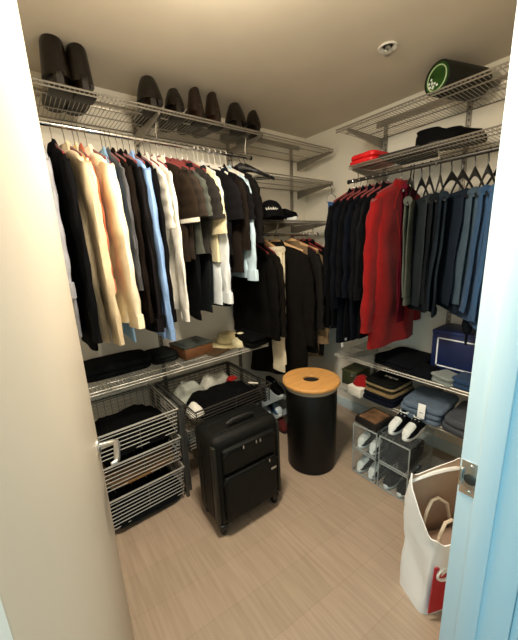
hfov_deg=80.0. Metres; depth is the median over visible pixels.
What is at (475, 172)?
clothes hanger
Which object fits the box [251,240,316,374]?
coat
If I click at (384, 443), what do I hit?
sneaker
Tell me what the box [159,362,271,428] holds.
basket
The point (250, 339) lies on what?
folded garment
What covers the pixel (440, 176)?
clothes hanger
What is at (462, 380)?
folded garment
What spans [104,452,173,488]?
folded garment
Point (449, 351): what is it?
storage box
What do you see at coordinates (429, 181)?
clothes hanger
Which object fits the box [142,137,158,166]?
clothes hanger
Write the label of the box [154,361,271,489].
drawer unit
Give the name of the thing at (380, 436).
shoe box
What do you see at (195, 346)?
box
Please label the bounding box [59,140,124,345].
jacket
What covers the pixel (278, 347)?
shirt
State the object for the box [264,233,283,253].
clothes hanger
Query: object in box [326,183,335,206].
hanger
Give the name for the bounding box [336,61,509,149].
wire shelf
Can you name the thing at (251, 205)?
t-shirt
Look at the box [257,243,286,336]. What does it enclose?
jacket
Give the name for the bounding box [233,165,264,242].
jacket
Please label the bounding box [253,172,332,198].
wire shelf
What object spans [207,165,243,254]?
t-shirt
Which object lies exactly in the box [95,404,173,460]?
garment
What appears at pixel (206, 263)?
trousers
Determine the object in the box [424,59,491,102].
case
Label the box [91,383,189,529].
drawer unit
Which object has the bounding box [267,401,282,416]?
sneaker
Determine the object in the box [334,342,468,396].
wire shelf
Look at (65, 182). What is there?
jacket
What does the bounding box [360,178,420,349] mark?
coat
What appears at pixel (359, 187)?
clothes hanger
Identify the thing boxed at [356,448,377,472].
sneaker
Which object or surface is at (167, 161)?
clothes hanger
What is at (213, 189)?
t-shirt
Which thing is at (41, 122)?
closet rod
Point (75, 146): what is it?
shirt
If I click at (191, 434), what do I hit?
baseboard
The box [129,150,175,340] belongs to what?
shirt
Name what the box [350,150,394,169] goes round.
bag
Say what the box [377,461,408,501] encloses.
shoe box
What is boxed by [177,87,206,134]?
shoe
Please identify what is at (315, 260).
coat
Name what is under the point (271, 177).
clothes hanger
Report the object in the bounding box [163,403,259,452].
basket
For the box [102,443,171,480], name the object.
folded garment
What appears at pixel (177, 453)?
basket
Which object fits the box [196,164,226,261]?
t-shirt
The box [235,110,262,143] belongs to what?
shoe
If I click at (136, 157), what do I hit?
clothes hanger
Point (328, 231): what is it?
suit jacket
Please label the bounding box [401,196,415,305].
jeans
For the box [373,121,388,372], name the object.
shelf upright
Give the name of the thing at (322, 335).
coat
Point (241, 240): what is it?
jacket
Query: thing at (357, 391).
cardboard box
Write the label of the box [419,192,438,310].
jeans
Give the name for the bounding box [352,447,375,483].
shoe box
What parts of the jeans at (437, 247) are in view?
leg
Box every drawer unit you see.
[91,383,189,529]
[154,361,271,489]
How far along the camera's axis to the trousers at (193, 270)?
1.86 m
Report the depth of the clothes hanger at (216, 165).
1.89 m
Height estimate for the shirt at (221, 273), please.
0.858 m
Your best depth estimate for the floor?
1.51 m
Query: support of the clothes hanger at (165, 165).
hanging from the closet rod at (41, 122)
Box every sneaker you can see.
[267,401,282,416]
[282,208,297,219]
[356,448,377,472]
[357,428,381,448]
[368,449,390,479]
[369,426,393,454]
[388,408,410,434]
[401,414,425,441]
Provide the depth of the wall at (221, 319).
2.19 m
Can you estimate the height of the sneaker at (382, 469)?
0.103 m
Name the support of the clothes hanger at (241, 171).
hanging from the closet rod at (41, 122)
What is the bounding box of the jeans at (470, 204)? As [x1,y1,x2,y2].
[449,186,479,308]
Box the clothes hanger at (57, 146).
[48,120,63,153]
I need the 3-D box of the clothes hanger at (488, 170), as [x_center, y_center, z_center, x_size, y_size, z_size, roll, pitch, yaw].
[1.100,-0.706,1.487,0.009,0.238,0.376,2,14,20]
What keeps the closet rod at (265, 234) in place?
attached to the wire shelf at (269, 225)
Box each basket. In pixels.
[91,383,177,461]
[103,430,180,491]
[109,453,184,529]
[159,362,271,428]
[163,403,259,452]
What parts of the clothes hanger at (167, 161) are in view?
arm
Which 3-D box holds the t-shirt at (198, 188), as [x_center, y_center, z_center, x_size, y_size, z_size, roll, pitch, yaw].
[-0.516,-0.625,1.790,0.629,0.535,0.064,8,17,39]
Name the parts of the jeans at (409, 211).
leg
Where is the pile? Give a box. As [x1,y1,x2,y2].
[186,402,203,417]
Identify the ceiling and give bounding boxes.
[17,0,516,138]
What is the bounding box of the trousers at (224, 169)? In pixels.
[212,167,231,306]
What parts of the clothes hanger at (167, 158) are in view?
arm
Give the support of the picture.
on the box at (375, 419)
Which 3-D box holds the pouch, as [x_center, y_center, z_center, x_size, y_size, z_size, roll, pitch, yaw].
[1.117,-0.090,1.631,0.055,0.470,0.056,-13,17,-36]
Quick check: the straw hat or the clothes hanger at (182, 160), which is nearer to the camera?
the clothes hanger at (182, 160)
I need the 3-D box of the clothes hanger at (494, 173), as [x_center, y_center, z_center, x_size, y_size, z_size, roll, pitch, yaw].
[1.134,-0.698,1.445,0.009,0.238,0.376,-1,13,7]
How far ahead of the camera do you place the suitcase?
1.64 m
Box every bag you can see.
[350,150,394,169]
[399,458,460,614]
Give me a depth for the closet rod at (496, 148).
1.66 m
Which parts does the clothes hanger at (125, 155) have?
arm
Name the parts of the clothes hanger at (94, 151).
arm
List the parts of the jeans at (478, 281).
leg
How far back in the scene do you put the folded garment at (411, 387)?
2.07 m
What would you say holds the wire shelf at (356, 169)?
attached to the shelf upright at (385, 141)
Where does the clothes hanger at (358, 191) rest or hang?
hanging from the closet rod at (496, 148)
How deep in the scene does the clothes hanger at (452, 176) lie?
1.59 m
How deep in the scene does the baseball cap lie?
2.07 m
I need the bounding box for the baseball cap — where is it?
[262,200,286,219]
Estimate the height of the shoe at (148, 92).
0.180 m
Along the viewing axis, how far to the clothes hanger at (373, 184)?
1.89 m
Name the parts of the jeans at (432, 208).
leg, leg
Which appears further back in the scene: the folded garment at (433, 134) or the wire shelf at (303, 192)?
the wire shelf at (303, 192)
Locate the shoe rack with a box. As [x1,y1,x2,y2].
[257,379,285,418]
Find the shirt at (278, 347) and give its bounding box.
[269,246,286,372]
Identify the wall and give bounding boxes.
[30,70,305,440]
[306,55,510,446]
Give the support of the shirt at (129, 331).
hanging from the clothes hanger
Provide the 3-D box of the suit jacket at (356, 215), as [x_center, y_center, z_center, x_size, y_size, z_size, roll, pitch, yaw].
[0.772,-0.380,2.021,0.591,0.959,0.072,-13,17,-36]
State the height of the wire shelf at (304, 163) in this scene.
0.082 m
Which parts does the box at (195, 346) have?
lid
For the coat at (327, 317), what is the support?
hanging from the clothes hanger at (302, 232)
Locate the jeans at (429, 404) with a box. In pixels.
[400,386,458,426]
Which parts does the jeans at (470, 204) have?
leg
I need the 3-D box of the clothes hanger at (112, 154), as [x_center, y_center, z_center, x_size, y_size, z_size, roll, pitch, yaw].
[-0.766,-0.851,1.549,0.007,0.187,0.356,-13,17,-37]
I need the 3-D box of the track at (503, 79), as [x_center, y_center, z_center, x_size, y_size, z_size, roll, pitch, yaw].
[1.197,-1.297,1.763,0.012,0.035,1.150,-13,17,-36]
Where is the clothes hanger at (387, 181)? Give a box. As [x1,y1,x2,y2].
[367,171,389,196]
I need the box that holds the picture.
[359,408,389,423]
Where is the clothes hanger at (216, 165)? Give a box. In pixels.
[213,149,235,173]
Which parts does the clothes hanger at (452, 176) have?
arm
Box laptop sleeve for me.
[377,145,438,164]
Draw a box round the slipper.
[435,126,487,151]
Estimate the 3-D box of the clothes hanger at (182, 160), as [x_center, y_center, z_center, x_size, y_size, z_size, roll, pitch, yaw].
[-0.444,-0.923,1.792,0.396,0.187,0.007,9,17,40]
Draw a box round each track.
[33,87,299,150]
[376,75,507,128]
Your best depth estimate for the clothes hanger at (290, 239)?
2.37 m
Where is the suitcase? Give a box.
[195,403,280,534]
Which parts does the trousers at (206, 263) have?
leg, leg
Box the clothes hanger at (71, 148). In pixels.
[61,122,81,156]
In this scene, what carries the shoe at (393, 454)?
in the shoe box at (380, 436)
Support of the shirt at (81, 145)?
hanging from the clothes hanger
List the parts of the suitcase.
carry handle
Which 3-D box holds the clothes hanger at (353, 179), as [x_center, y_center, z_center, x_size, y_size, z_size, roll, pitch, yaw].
[0.634,-0.859,2.062,0.406,0.162,0.007,-12,16,-35]
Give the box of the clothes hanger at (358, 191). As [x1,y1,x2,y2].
[347,176,367,199]
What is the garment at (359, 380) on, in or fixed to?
on the cardboard box at (357, 391)
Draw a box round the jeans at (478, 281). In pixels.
[469,184,494,329]
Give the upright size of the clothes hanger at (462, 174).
0.238 m
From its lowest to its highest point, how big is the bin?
0.630 m
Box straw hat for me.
[212,331,235,348]
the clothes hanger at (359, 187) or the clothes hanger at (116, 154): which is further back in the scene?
the clothes hanger at (359, 187)
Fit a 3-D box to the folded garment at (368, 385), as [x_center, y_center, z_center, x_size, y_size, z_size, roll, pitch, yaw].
[0.915,0.446,2.175,0.289,0.019,0.225,-12,16,-34]
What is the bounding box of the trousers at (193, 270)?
[180,163,201,320]
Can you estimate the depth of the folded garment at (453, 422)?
1.73 m
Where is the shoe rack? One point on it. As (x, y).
(273, 398)
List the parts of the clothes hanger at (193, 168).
arm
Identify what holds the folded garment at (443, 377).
on the wire shelf at (365, 352)
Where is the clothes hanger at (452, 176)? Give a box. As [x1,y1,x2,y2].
[439,155,468,198]
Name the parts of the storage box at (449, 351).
lid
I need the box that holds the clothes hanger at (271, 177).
[243,155,274,179]
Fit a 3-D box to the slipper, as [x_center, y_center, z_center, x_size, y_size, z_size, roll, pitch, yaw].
[1.078,-0.982,1.647,0.240,0.103,0.080,9,17,40]
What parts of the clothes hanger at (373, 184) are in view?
arm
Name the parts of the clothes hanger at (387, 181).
arm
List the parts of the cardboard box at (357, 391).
lid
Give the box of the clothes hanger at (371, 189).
[361,172,381,197]
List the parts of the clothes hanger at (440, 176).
arm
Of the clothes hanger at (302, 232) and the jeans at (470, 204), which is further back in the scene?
the clothes hanger at (302, 232)
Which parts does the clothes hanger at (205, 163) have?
arm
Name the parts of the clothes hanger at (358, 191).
arm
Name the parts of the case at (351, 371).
lid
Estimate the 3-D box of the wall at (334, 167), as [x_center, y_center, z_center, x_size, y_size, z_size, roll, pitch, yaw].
[1.083,-0.292,2.308,0.100,2.415,2.078,-13,17,-36]
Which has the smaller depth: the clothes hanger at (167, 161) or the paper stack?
the clothes hanger at (167, 161)
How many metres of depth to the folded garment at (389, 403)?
2.07 m
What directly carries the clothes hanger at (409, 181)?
hanging from the closet rod at (496, 148)
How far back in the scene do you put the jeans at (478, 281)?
1.46 m
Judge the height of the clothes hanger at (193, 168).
0.187 m
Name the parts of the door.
handle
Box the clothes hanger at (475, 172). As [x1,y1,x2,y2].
[465,150,487,195]
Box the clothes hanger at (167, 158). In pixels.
[162,140,188,169]
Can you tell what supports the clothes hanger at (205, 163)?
hanging from the closet rod at (41, 122)
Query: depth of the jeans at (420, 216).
1.71 m
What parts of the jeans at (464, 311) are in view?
leg, leg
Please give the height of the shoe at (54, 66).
0.222 m
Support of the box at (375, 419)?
on the shoe box at (354, 424)
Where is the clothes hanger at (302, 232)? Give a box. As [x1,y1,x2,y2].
[302,232,321,250]
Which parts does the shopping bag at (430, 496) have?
handle, red panel, handle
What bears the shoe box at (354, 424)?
on the shoe box at (352, 447)
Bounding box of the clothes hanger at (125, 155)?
[115,132,135,162]
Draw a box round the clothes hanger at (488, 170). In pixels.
[479,146,494,186]
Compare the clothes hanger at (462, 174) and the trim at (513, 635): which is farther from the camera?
the clothes hanger at (462, 174)
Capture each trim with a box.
[0,598,12,639]
[439,0,517,639]
[509,594,517,639]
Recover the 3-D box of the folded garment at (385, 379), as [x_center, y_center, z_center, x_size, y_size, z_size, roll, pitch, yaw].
[0.912,0.404,2.159,0.287,0.027,0.225,-12,16,-34]
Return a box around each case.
[342,362,369,383]
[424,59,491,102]
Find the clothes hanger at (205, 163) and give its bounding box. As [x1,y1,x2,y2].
[201,147,227,174]
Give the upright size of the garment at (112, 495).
0.136 m
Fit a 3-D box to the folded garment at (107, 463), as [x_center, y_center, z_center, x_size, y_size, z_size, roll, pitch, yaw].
[-0.780,0.730,1.887,0.368,0.047,0.372,-13,17,-36]
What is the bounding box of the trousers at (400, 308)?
[396,183,415,322]
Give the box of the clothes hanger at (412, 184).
[406,164,414,205]
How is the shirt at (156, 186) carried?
hanging from the closet rod at (41, 122)
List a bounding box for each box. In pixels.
[169,336,212,359]
[348,383,364,397]
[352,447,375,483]
[353,423,377,458]
[355,407,393,431]
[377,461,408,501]
[378,435,410,476]
[430,323,476,373]
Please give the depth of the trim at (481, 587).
0.71 m
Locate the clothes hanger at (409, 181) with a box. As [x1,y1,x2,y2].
[403,165,412,191]
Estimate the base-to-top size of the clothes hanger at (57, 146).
0.187 m
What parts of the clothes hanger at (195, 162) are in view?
arm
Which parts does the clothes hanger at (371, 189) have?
arm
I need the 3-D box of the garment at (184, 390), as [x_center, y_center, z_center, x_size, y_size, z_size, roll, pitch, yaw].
[-0.499,0.489,2.161,0.247,0.121,0.181,-13,17,-36]
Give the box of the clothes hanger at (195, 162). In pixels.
[193,147,211,171]
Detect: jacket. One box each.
[47,138,102,350]
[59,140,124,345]
[222,164,250,272]
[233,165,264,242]
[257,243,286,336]
[309,239,330,325]
[323,188,353,327]
[329,187,359,346]
[335,185,366,337]
[341,184,373,340]
[347,182,380,338]
[353,181,392,331]
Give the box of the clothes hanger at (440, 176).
[435,158,444,201]
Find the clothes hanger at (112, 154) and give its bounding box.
[103,130,119,161]
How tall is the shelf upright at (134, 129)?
2.070 m
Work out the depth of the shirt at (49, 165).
1.29 m
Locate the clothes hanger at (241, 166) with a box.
[234,154,269,178]
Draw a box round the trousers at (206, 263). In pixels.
[199,165,213,312]
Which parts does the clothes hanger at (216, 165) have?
arm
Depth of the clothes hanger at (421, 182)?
1.71 m
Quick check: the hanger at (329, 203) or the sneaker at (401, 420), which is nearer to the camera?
the sneaker at (401, 420)
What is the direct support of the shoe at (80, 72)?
on the wire shelf at (145, 128)
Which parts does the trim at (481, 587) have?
strike plate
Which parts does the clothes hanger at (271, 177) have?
arm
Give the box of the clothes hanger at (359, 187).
[340,177,361,201]
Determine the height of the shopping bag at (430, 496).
0.587 m
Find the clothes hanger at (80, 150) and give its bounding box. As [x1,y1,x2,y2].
[71,124,87,157]
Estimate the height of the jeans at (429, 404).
0.128 m
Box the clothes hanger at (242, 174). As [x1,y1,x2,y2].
[224,151,243,175]
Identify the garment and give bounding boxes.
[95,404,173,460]
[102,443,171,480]
[103,436,168,467]
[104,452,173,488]
[107,466,181,528]
[145,346,177,364]
[171,380,205,405]
[186,380,261,419]
[200,371,227,389]
[226,375,236,380]
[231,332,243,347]
[235,328,268,348]
[353,374,366,386]
[363,388,414,407]
[365,380,412,391]
[365,385,413,398]
[366,368,411,388]
[366,382,412,394]
[375,346,430,372]
[415,126,464,152]
[431,369,456,386]
[442,401,467,438]
[452,372,471,391]
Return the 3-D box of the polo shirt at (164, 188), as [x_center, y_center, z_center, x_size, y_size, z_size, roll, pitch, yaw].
[-0.600,-0.501,1.753,0.048,0.798,0.607,-12,16,-34]
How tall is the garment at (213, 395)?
0.115 m
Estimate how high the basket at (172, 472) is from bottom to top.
0.211 m
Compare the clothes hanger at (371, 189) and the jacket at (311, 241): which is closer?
the clothes hanger at (371, 189)
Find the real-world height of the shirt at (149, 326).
0.928 m
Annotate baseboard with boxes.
[171,397,285,448]
[337,395,461,457]
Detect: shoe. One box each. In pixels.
[38,33,73,112]
[65,42,96,115]
[134,75,163,127]
[158,88,185,132]
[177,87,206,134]
[220,102,245,143]
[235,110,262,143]
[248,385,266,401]
[266,376,283,397]
[277,417,286,433]
[383,460,406,489]
[384,433,409,463]
[396,464,421,497]
[398,438,424,471]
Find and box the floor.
[114,404,456,639]
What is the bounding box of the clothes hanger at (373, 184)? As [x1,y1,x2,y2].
[353,174,374,198]
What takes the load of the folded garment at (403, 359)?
on the wire shelf at (365, 352)
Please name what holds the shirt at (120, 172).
hanging from the closet rod at (41, 122)
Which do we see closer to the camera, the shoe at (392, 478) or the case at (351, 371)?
the shoe at (392, 478)
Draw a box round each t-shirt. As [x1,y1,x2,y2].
[169,160,207,258]
[176,161,212,253]
[185,162,225,254]
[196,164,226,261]
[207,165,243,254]
[218,167,255,253]
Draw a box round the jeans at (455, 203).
[436,188,469,313]
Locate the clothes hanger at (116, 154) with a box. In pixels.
[108,131,125,161]
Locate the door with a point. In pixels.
(61, 576)
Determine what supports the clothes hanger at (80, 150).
hanging from the closet rod at (41, 122)
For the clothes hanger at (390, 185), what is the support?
hanging from the closet rod at (496, 148)
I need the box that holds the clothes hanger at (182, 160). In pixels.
[180,143,205,171]
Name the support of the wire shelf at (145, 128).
attached to the shelf upright at (134, 129)
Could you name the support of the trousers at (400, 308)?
hanging from the clothes hanger at (409, 181)
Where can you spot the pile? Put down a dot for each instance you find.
(194, 406)
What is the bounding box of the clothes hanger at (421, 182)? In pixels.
[415,162,430,203]
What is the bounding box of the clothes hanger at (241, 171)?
[230,152,251,176]
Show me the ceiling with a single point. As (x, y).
(307, 68)
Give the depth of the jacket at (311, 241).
2.46 m
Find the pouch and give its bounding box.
[462,319,472,344]
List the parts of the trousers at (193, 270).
leg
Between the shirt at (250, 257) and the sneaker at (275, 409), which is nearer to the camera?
the shirt at (250, 257)
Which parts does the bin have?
lid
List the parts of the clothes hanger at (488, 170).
arm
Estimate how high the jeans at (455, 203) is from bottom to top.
0.612 m
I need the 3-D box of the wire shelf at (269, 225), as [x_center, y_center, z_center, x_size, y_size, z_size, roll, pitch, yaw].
[0.139,-0.722,2.421,0.743,0.082,0.399,-13,17,-36]
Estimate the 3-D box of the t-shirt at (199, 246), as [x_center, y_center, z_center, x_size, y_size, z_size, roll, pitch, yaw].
[-0.486,-0.645,1.823,0.639,0.515,0.052,9,17,40]
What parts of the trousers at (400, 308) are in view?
leg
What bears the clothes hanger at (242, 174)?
hanging from the closet rod at (41, 122)
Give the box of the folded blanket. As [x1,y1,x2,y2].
[83,349,150,382]
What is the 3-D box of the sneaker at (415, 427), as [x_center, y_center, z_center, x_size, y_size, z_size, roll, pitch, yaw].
[0.945,0.633,1.861,0.270,0.103,0.066,-13,17,-36]
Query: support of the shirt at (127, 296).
hanging from the closet rod at (41, 122)
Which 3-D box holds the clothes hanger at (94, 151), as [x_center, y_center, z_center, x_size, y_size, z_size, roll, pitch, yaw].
[-0.834,-0.836,1.498,0.396,0.187,0.007,10,18,44]
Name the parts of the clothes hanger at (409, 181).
arm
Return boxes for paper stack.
[205,348,229,355]
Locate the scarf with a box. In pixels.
[408,362,439,379]
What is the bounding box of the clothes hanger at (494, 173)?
[486,168,496,184]
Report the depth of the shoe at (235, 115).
1.91 m
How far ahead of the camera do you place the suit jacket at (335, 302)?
1.98 m
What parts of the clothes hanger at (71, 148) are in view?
arm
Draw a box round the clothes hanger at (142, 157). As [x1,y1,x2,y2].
[134,135,151,164]
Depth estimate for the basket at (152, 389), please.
1.88 m
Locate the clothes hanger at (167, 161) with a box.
[155,139,180,168]
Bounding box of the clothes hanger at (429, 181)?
[423,160,436,202]
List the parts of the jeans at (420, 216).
leg, leg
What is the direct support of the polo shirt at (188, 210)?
hanging from the closet rod at (41, 122)
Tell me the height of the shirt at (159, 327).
0.938 m
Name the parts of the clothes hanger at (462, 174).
arm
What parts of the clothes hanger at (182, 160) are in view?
arm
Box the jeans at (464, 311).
[449,184,489,321]
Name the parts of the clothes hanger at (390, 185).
arm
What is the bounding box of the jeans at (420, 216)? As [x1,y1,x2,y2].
[407,193,431,312]
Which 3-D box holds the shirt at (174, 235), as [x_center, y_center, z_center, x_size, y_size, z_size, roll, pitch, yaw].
[-0.571,-0.463,1.789,0.044,0.891,0.547,-13,17,-38]
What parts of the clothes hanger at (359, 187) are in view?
arm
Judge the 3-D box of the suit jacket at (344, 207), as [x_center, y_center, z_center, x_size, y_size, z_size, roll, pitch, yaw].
[0.718,-0.384,2.093,0.579,0.980,0.080,-14,17,-40]
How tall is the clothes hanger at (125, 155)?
0.187 m
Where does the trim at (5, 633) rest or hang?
attached to the wall
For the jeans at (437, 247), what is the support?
hanging from the clothes hanger at (440, 176)
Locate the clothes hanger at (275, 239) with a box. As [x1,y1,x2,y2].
[269,233,303,252]
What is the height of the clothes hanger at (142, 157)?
0.187 m
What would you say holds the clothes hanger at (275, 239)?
hanging from the closet rod at (265, 234)
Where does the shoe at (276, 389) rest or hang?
on the shoe rack
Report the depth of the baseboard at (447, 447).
2.30 m
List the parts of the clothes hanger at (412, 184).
arm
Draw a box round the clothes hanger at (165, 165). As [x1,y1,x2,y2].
[148,138,166,167]
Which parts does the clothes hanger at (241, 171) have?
arm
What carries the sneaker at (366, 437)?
in the shoe box at (354, 424)
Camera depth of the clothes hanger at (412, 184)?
1.73 m
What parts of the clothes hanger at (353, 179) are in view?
arm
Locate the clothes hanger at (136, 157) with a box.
[127,134,144,163]
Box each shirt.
[43,143,82,336]
[72,142,115,324]
[79,143,116,292]
[84,144,144,328]
[99,146,136,341]
[106,147,143,290]
[110,147,154,322]
[116,148,165,331]
[124,149,163,332]
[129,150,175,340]
[136,151,176,321]
[143,152,175,301]
[150,153,189,321]
[157,155,199,261]
[200,160,233,304]
[227,164,258,280]
[269,246,286,372]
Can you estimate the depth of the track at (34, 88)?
1.81 m
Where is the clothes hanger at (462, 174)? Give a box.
[450,153,476,196]
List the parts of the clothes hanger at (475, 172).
arm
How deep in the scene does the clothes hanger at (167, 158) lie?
1.69 m
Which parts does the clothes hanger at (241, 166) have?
arm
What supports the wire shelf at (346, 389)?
attached to the shelf upright at (385, 141)
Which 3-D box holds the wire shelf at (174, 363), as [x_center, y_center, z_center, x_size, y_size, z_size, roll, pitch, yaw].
[-0.601,0.301,2.035,1.403,0.082,0.399,-13,17,-36]
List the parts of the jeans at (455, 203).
leg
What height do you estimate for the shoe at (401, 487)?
0.103 m
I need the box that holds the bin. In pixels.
[282,367,340,474]
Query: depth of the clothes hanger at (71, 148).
1.38 m
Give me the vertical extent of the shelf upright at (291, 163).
1.770 m
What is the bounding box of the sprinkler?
[378,41,397,56]
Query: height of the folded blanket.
0.079 m
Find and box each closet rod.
[39,119,251,159]
[263,223,318,236]
[347,145,499,183]
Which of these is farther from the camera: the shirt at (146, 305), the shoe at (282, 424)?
the shoe at (282, 424)
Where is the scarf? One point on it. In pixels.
(423, 370)
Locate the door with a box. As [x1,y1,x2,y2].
[0,0,134,639]
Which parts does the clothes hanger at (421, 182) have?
arm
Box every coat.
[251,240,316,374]
[284,239,329,356]
[299,239,324,352]
[303,239,330,355]
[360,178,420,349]
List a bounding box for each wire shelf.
[31,77,261,159]
[88,339,268,397]
[240,132,333,170]
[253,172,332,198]
[263,220,325,232]
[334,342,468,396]
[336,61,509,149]
[337,373,460,436]
[349,124,501,181]
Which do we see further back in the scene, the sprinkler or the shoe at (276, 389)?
the shoe at (276, 389)
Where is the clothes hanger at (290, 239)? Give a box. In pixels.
[286,232,318,251]
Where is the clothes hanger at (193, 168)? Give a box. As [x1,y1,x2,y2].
[169,142,194,170]
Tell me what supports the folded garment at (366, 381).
on the folded garment at (368, 385)
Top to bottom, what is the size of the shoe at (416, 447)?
0.103 m
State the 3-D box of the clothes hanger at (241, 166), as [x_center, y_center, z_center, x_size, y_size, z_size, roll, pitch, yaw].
[-0.121,-1.005,2.033,0.380,0.166,0.026,0,13,9]
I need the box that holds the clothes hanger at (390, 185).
[377,167,420,196]
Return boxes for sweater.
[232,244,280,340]
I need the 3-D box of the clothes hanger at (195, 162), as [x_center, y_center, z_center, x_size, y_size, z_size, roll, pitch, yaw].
[-0.384,-0.936,1.837,0.009,0.187,0.396,-12,16,-36]
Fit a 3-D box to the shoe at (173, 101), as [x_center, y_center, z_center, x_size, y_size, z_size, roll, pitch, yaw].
[-0.508,-1.194,1.767,0.110,0.157,0.300,-11,16,-31]
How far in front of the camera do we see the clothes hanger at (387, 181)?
1.82 m
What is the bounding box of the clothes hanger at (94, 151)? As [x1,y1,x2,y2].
[84,126,105,159]
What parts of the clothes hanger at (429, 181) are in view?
arm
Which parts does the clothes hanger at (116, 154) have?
arm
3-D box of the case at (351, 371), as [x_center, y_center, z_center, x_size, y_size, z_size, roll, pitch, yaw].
[0.766,0.429,2.439,0.210,0.121,0.135,-14,17,-39]
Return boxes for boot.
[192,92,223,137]
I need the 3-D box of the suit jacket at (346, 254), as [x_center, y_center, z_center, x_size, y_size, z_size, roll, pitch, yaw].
[0.747,-0.371,2.054,0.592,0.990,0.076,-12,16,-36]
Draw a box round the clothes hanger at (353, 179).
[333,179,354,202]
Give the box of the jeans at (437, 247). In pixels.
[426,191,449,317]
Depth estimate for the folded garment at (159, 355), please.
2.00 m
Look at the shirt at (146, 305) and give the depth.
1.46 m

